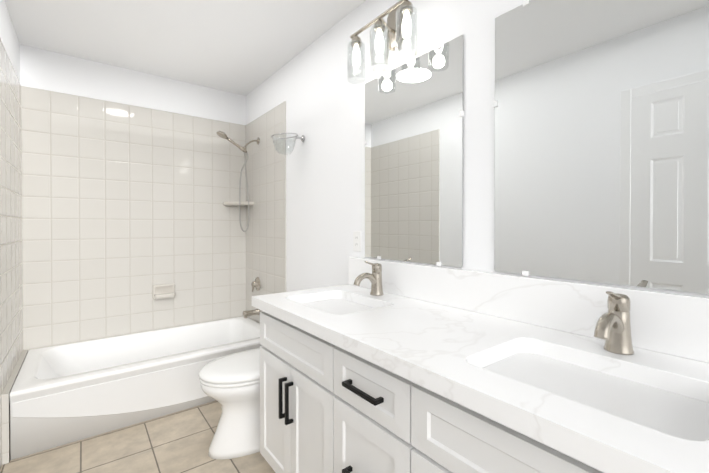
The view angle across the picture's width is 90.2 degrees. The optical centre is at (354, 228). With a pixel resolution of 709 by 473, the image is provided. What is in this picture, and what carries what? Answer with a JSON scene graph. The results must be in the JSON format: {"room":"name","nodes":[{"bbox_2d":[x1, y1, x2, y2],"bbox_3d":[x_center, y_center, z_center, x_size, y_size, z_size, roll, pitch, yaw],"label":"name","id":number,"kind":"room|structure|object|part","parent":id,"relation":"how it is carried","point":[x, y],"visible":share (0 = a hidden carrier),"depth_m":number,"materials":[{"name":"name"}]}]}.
{"room":"bathroom","nodes":[
{"label":"bathroom","id":0,"kind":"room"},
{"bbox_2d":[0,0,19,81],"bbox_3d":[-0.972,-0.020,0.625,0.100,2.465,4.685,0,1,-38],"label":"wall","id":1,"kind":"structure","parent":0,"point":[9,39],"depth_m":2.09,"materials":[{"name":"white paint"}]},
{"bbox_2d":[0,38,22,469],"bbox_3d":[-1.971,0.112,2.015,0.008,2.180,1.047,0,1,-38],"label":"wall tile","id":2,"kind":"structure","parent":1,"relation":"attached to","point":[11,299],"depth_m":2.02,"materials":[{"name":"beige tile"}]},
{"bbox_2d":[20,44,245,124],"bbox_3d":[-1.700,-0.038,2.956,1.585,2.465,0.100,0,1,-38],"label":"wall","id":3,"kind":"structure","parent":0,"point":[42,69],"depth_m":2.79,"materials":[{"name":"white paint"}]},
{"bbox_2d":[21,86,245,350],"bbox_3d":[-1.667,0.105,2.914,1.585,2.180,0.008,0,1,-38],"label":"wall tile","id":4,"kind":"structure","parent":3,"relation":"attached to","point":[124,209],"depth_m":2.79,"materials":[{"name":"beige tile"}]},
{"bbox_2d":[153,283,174,298],"bbox_3d":[-1.577,0.523,2.935,0.165,0.115,0.070,0,1,-38],"label":"soap dish","id":5,"kind":"object","parent":4,"relation":"attached to","point":[160,291],"visible":1,"depth_m":2.94,"materials":[{"name":"beige ceramic"}]},
{"bbox_2d":[223,201,253,205],"bbox_3d":[-1.063,-0.229,3.233,0.215,0.034,0.215,0,1,-38],"label":"corner shelf","id":6,"kind":"object","parent":4,"relation":"attached to","point":[236,203],"visible":0.98,"depth_m":3.19,"materials":[{"name":"beige ceramic"}]},
{"bbox_2d":[0,401,274,472],"bbox_3d":[-0.304,1.258,1.147,1.785,0.100,4.685,0,1,-38],"label":"floor","id":7,"kind":"structure","parent":0,"point":[179,442],"depth_m":1.88,"materials":[{"name":"tile"}]},
{"bbox_2d":[2,350,27,464],"bbox_3d":[-2.031,1.022,2.127,0.025,0.358,0.808,0,1,-38],"label":"tile ledge","id":8,"kind":"object","parent":7,"relation":"on","point":[6,423],"visible":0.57,"depth_m":1.81,"materials":[{"name":"beige tile"}]},
{"bbox_2d":[9,316,261,461],"bbox_3d":[-1.407,1.018,2.602,1.540,0.360,0.810,0,1,-38],"label":"bathtub","id":9,"kind":"object","parent":7,"relation":"on","point":[62,395],"visible":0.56,"depth_m":2.21,"materials":[{"name":"white ceramic"}]},
{"bbox_2d":[199,348,259,459],"bbox_3d":[-0.502,0.840,2.073,0.769,0.723,0.452,0,1,-38],"label":"toilet","id":10,"kind":"object","parent":7,"relation":"on","point":[230,383],"visible":0.23,"depth_m":1.87,"materials":[{"name":"white ceramic"}]},
{"bbox_3d":[-0.585,0.773,2.009,0.560,0.064,0.398,0,1,-38],"label":"seat","id":11,"kind":"part","parent":10,"relation":"part of","materials":[{"name":"white plastic"}]},
{"bbox_2d":[252,305,619,472],"bbox_3d":[0.364,0.793,1.076,0.601,0.833,2.022,0,1,-38],"label":"bathroom vanity","id":12,"kind":"object","parent":7,"relation":"on","point":[376,366],"depth_m":1.07,"materials":[{"name":"white paint"}]},
{"bbox_2d":[252,285,708,472],"bbox_3d":[0.364,0.354,1.074,0.600,0.045,2.044,0,1,-38],"label":"countertop","id":13,"kind":"structure","parent":12,"relation":"on","point":[443,346],"depth_m":0.89,"materials":[{"name":"white stone"}]},
{"bbox_2d":[304,297,379,312],"bbox_3d":[-0.079,0.444,1.607,0.370,0.167,0.494,0,1,-38],"label":"sink","id":14,"kind":"object","parent":13,"relation":"in","point":[329,304],"depth_m":1.71,"materials":[{"name":"white ceramic"}]},
{"bbox_2d":[352,261,387,296],"bbox_3d":[0.068,0.241,1.717,0.175,0.170,0.067,0,1,-38],"label":"faucet","id":15,"kind":"object","parent":13,"relation":"on","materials":[{"name":"silver metal"}]},
{"bbox_2d":[480,345,708,444],"bbox_3d":[0.529,0.450,0.816,0.370,0.167,0.494,0,1,-38],"label":"sink","id":16,"kind":"object","parent":13,"relation":"in","point":[685,413],"depth_m":0.83,"materials":[{"name":"white ceramic"}]},
{"bbox_2d":[588,286,639,356],"bbox_3d":[0.675,0.247,0.927,0.175,0.170,0.066,0,1,-38],"label":"faucet","id":17,"kind":"object","parent":13,"relation":"on","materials":[{"name":"silver metal"}]},
{"bbox_2d":[4,0,365,95],"bbox_3d":[-0.304,-1.307,1.128,1.785,0.100,4.685,0,1,-38],"label":"ceiling","id":18,"kind":"structure","parent":0,"point":[243,47],"depth_m":2.28,"materials":[{"name":"white paint"}]},
{"bbox_2d":[246,0,708,296],"bbox_3d":[0.364,-0.028,1.651,0.100,2.465,4.685,0,1,-38],"label":"wall","id":19,"kind":"structure","parent":0,"point":[317,91],"depth_m":2.09,"materials":[{"name":"white paint"}]},
{"bbox_2d":[246,101,285,322],"bbox_3d":[-0.785,0.104,3.059,0.008,2.180,0.837,0,1,-38],"label":"wall tile","id":20,"kind":"structure","parent":19,"relation":"attached to","point":[266,230],"depth_m":3.00,"materials":[{"name":"beige tile"}]},
{"bbox_2d":[216,131,259,231],"bbox_3d":[-0.994,-0.389,3.023,0.361,0.840,0.092,0,1,-38],"label":"shower","id":21,"kind":"object","parent":20,"relation":"attached to","point":[222,134],"visible":1,"depth_m":3.04,"materials":[{"name":"silver metal"}]},
{"bbox_2d":[243,277,260,317],"bbox_3d":[-0.918,0.604,3.113,0.140,0.344,0.124,0,1,-38],"label":"tub spout","id":22,"kind":"object","parent":20,"relation":"attached to","point":[256,283],"visible":0.98,"depth_m":3.11,"materials":[{"name":"silver metal"}]},
{"bbox_2d":[271,133,304,154],"bbox_3d":[-0.458,-0.587,2.437,0.238,0.152,0.184,0,1,-38],"label":"wire basket","id":23,"kind":"object","parent":19,"relation":"attached to","point":[302,137],"visible":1,"depth_m":2.41,"materials":[{"name":"silver metal"}]},
{"bbox_3d":[-0.479,-0.572,2.421,0.158,0.122,0.158,0,1,-38],"label":"glass","id":24,"kind":"part","parent":23,"relation":"part of","materials":[{"name":"clear glass"}]},
{"bbox_2d":[353,231,360,251],"bbox_3d":[0.015,0.072,2.017,0.007,0.115,0.070,0,1,-38],"label":"electrical outlet plate","id":25,"kind":"object","parent":19,"relation":"attached to","point":[356,240],"visible":1,"depth_m":2.01,"materials":[{"name":"white plastic"}]},
{"bbox_2d":[347,0,417,83],"bbox_3d":[0.145,-0.935,1.712,0.160,0.332,0.455,0,1,-38],"label":"sconce","id":26,"kind":"object","parent":19,"relation":"attached to","point":[397,26],"visible":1,"depth_m":1.68,"materials":[{"name":"silver metal"}]},
{"bbox_2d":[364,35,463,266],"bbox_3d":[0.251,-0.320,1.703,0.010,0.965,0.642,0,1,-38],"label":"mirror","id":27,"kind":"object","parent":19,"relation":"attached to","point":[414,116],"visible":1,"depth_m":1.65,"materials":[{"name":"clear glass"}]},
{"bbox_2d":[348,257,708,364],"bbox_3d":[0.594,0.249,1.249,0.020,0.159,2.044,0,1,-38],"label":"backsplash","id":28,"kind":"structure","parent":19,"relation":"attached to","point":[676,324],"depth_m":1.17,"materials":[{"name":"white stone"}]},
{"bbox_2d":[493,0,708,293],"bbox_3d":[0.889,-0.314,0.873,0.010,0.965,1.183,0,1,-38],"label":"mirror","id":29,"kind":"object","parent":19,"relation":"attached to","point":[601,107],"visible":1,"depth_m":1.06,"materials":[{"name":"clear glass"}]}
]}

